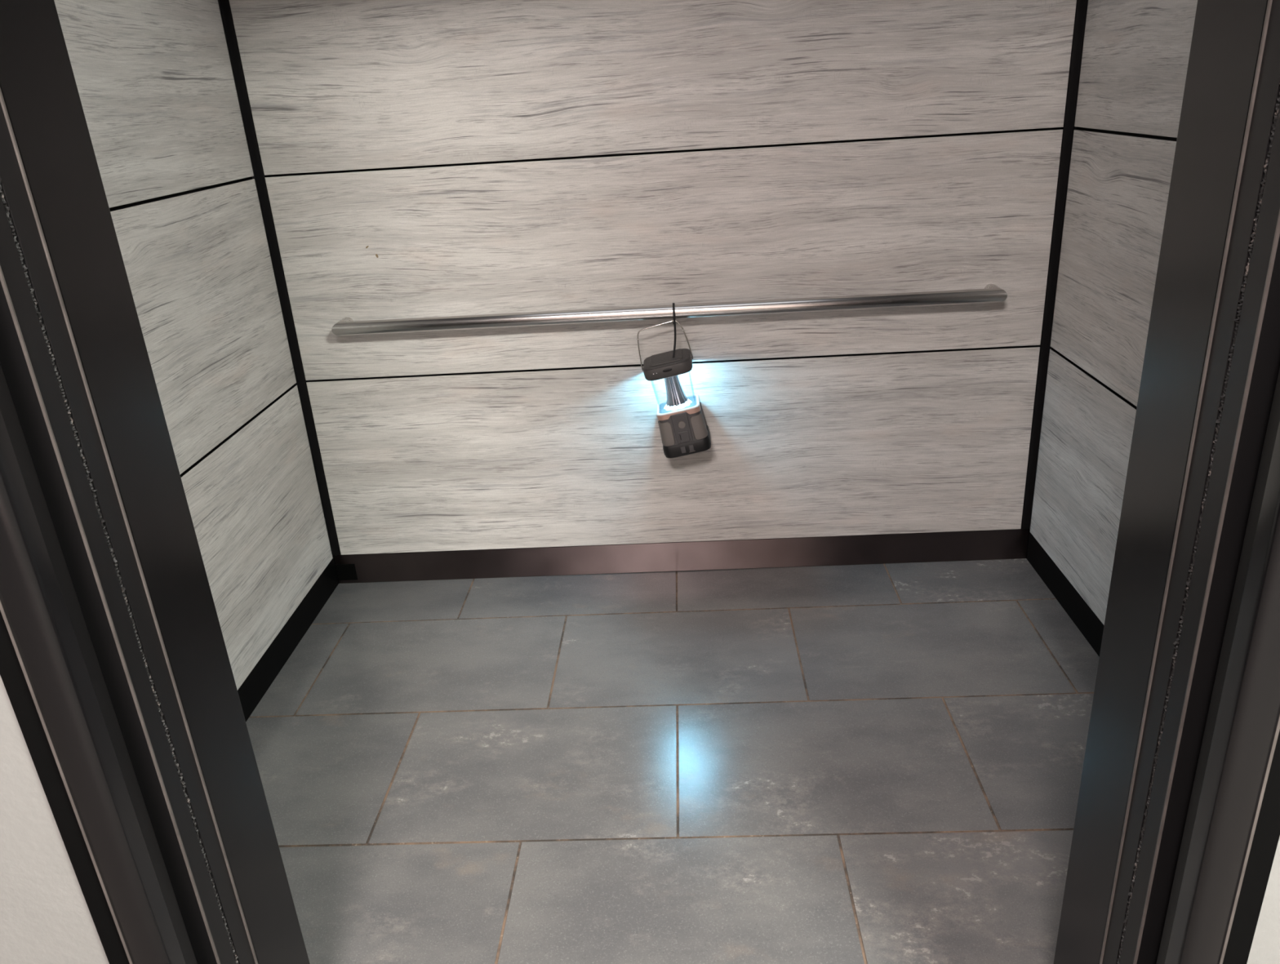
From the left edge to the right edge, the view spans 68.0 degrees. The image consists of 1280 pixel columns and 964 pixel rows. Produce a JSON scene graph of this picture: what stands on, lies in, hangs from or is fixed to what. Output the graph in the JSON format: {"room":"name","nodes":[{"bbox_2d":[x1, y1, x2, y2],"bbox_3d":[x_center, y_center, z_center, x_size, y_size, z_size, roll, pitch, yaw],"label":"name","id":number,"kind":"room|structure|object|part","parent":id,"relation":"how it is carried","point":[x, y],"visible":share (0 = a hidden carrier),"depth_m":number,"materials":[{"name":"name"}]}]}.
{"room":"elevator","nodes":[
{"label":"elevator","id":0,"kind":"room"},
{"bbox_2d":[53,0,332,689],"bbox_3d":[-1.031,-0.487,1.683,0.061,2.400,1.597,-2,23,3],"label":"wall","id":1,"kind":"structure","parent":0,"point":[154,79],"depth_m":2.14,"materials":[{"name":"laminate"}]},
{"bbox_3d":[-1.019,-0.744,1.640,0.011,0.535,1.417,-2,23,3],"label":"panel","id":2,"kind":"part","parent":1,"relation":"part of","materials":[{"name":"laminate"}]},
{"bbox_3d":[-0.987,-0.245,1.849,0.011,0.535,1.417,-2,23,3],"label":"panel","id":3,"kind":"part","parent":1,"relation":"part of","materials":[{"name":"laminate"}]},
{"bbox_3d":[-0.955,0.254,2.057,0.011,0.534,1.417,-2,23,3],"label":"panel","id":4,"kind":"part","parent":1,"relation":"part of","materials":[{"name":"laminate"}]},
{"bbox_2d":[217,0,341,556],"bbox_3d":[-0.975,-0.829,2.390,0.026,2.282,0.026,-2,23,3],"label":"trim","id":5,"kind":"structure","parent":1,"relation":"attached to","point":[224,5],"depth_m":2.50,"materials":[{"name":"black metal"}]},
{"bbox_2d":[237,556,338,721],"bbox_3d":[-0.941,0.549,2.179,0.002,0.096,1.474,-2,23,3],"label":"baseboard","id":6,"kind":"structure","parent":1,"relation":"attached to","point":[252,690],"depth_m":2.49,"materials":[{"name":"black metal"}]},
{"bbox_2d":[0,0,1279,963],"bbox_3d":[-0.014,-0.237,0.929,2.040,2.399,0.160,-2,23,3],"label":"door frame","id":7,"kind":"structure","parent":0,"point":[52,193],"depth_m":1.01,"materials":[{"name":"brown metal"}]},
{"bbox_2d":[0,194,235,963],"bbox_3d":[-0.858,-0.011,0.949,0.600,2.052,0.034,-2,23,3],"label":"door","id":8,"kind":"structure","parent":7,"relation":"in","point":[25,361],"depth_m":0.98,"materials":[{"name":"metal"}]},
{"bbox_2d":[1119,104,1279,963],"bbox_3d":[0.844,-0.082,0.858,0.600,2.052,0.034,-2,23,3],"label":"door","id":9,"kind":"structure","parent":7,"relation":"in","point":[1255,367],"depth_m":0.93,"materials":[{"name":"metal"}]},
{"bbox_2d":[0,675,1279,963],"bbox_3d":[-0.025,-0.262,0.731,6.400,2.600,0.010,-2,23,3],"label":"wall","id":10,"kind":"structure","parent":0,"point":[46,917],"depth_m":1.03,"materials":[{"name":"beige paint"}]},
{"bbox_2d":[0,410,186,963],"bbox_3d":[-0.599,-0.006,0.848,0.074,2.105,0.030,-2,23,3],"label":"trim","id":11,"kind":"structure","parent":10,"relation":"attached to","point":[44,673],"depth_m":0.95,"materials":[{"name":"paint"}]},
{"bbox_2d":[0,363,197,963],"bbox_3d":[-0.876,0.009,0.904,0.606,2.052,0.033,-2,23,3],"label":"door","id":12,"kind":"structure","parent":10,"relation":"in","point":[7,409],"depth_m":0.97,"materials":[{"name":"black metal"}]},
{"bbox_2d":[1155,368,1279,963],"bbox_3d":[0.859,-0.064,0.811,0.606,2.052,0.033,-2,23,3],"label":"door","id":13,"kind":"structure","parent":10,"relation":"in","point":[1274,417],"depth_m":0.93,"materials":[{"name":"black metal"}]},
{"bbox_2d":[1164,420,1279,963],"bbox_3d":[0.577,-0.055,0.784,0.074,2.105,0.030,-2,23,3],"label":"trim","id":14,"kind":"structure","parent":10,"relation":"attached to","point":[1236,833],"depth_m":0.92,"materials":[{"name":"paint"}]},
{"bbox_2d":[229,0,1076,583],"bbox_3d":[0.037,-0.847,2.381,2.147,2.400,0.062,-2,23,3],"label":"wall","id":15,"kind":"structure","parent":0,"point":[420,158],"depth_m":2.45,"materials":[{"name":"laminate"}]},
{"bbox_3d":[0.021,-1.070,2.261,1.988,0.537,0.011,-2,23,3],"label":"panel","id":16,"kind":"part","parent":15,"relation":"part of","materials":[{"name":"laminate"}]},
{"bbox_3d":[0.053,-0.571,2.470,1.988,0.537,0.011,-2,23,3],"label":"panel","id":17,"kind":"part","parent":15,"relation":"part of","materials":[{"name":"laminate"}]},
{"bbox_2d":[331,283,1007,335],"bbox_3d":[0.061,-0.447,2.474,1.736,0.036,0.077,-2,23,3],"label":"handrail","id":18,"kind":"object","parent":15,"relation":"attached to","point":[992,293],"visible":1,"depth_m":2.44,"materials":[{"name":"silver metal"}]},
{"bbox_2d":[672,302,675,357],"bbox_3d":[0.090,-0.393,2.463,0.013,0.150,0.058,1,23,11],"label":"cable tie","id":19,"kind":"object","parent":18,"relation":"attached to","point":[673,306],"visible":0.97,"depth_m":2.44,"materials":[{"name":"black plastic"}]},
{"bbox_2d":[636,320,711,457],"bbox_3d":[0.091,-0.251,2.521,0.183,0.364,0.130,-2,23,3],"label":"lantern","id":20,"kind":"object","parent":19,"relation":"hanging from","point":[684,429],"visible":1,"depth_m":2.50,"materials":[{"name":"grey plastic"}]},
{"bbox_3d":[0.059,-0.359,2.471,0.140,0.110,0.006,-12,22,7],"label":"wire handle","id":21,"kind":"part","parent":20,"relation":"part of","materials":[{"name":"silver metal"}]},
{"bbox_3d":[0.069,-0.327,2.490,0.088,0.003,0.101,-12,22,7],"label":"plate","id":22,"kind":"part","parent":20,"relation":"part of","materials":[{"name":"black plastic"}]},
{"bbox_3d":[0.111,-0.143,2.506,0.043,0.083,0.010,-12,22,7],"label":"control panel","id":23,"kind":"part","parent":20,"relation":"part of","materials":[{"name":"grey plastic"}]},
{"bbox_2d":[680,446,686,453],"bbox_3d":[0.115,-0.086,2.522,0.012,0.017,0.006,-12,22,7],"label":"vent","id":24,"kind":"object","parent":20,"relation":"attached to","point":[683,449],"depth_m":2.52,"materials":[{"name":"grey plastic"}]},
{"bbox_2d":[688,444,694,451],"bbox_3d":[0.137,-0.090,2.519,0.012,0.017,0.006,-12,22,7],"label":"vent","id":25,"kind":"object","parent":20,"relation":"attached to","point":[691,447],"depth_m":2.52,"materials":[{"name":"grey plastic"}]},
{"bbox_3d":[0.085,-0.072,2.678,1.988,0.535,0.011,-2,23,3],"label":"panel","id":26,"kind":"part","parent":15,"relation":"part of","materials":[{"name":"laminate"}]},
{"bbox_2d":[333,528,1028,583],"bbox_3d":[0.104,0.221,2.805,2.041,0.095,0.004,-2,23,3],"label":"baseboard","id":27,"kind":"structure","parent":15,"relation":"attached to","point":[993,544],"depth_m":2.80,"materials":[{"name":"black metal"}]},
{"bbox_3d":[-0.884,0.272,2.860,0.058,0.054,0.001,-2,23,3],"label":"joint plate","id":28,"kind":"part","parent":27,"relation":"part of","materials":[{"name":"black metal"}]},
{"bbox_2d":[245,558,1099,963],"bbox_3d":[0.083,0.569,2.141,2.067,0.030,1.517,-2,23,3],"label":"floor","id":29,"kind":"structure","parent":0,"point":[862,763],"depth_m":2.01,"materials":[{"name":"grey tile"}]},
{"bbox_2d":[1030,0,1197,625],"bbox_3d":[1.050,-0.574,1.572,0.061,2.400,1.597,-2,23,3],"label":"wall","id":30,"kind":"structure","parent":0,"point":[1135,59],"depth_m":2.15,"materials":[{"name":"laminate"}]},
{"bbox_2d":[1021,0,1088,529],"bbox_3d":[1.042,-0.913,2.282,0.026,2.282,0.026,-2,23,3],"label":"trim","id":31,"kind":"structure","parent":30,"relation":"attached to","point":[1068,129],"depth_m":2.43,"materials":[{"name":"black metal"}]},
{"bbox_2d":[1026,529,1103,657],"bbox_3d":[1.099,0.464,2.070,0.002,0.096,1.474,-2,23,3],"label":"baseboard","id":32,"kind":"structure","parent":30,"relation":"attached to","point":[1089,624],"depth_m":2.48,"materials":[{"name":"black metal"}]},
{"bbox_3d":[1.076,0.170,1.948,0.011,0.534,1.417,-2,23,3],"label":"panel","id":33,"kind":"part","parent":30,"relation":"part of","materials":[{"name":"laminate"}]},
{"bbox_3d":[1.044,-0.329,1.740,0.011,0.535,1.417,-2,23,3],"label":"panel","id":34,"kind":"part","parent":30,"relation":"part of","materials":[{"name":"laminate"}]},
{"bbox_3d":[1.012,-0.829,1.531,0.011,0.535,1.417,-2,23,3],"label":"panel","id":35,"kind":"part","parent":30,"relation":"part of","materials":[{"name":"laminate"}]}
]}

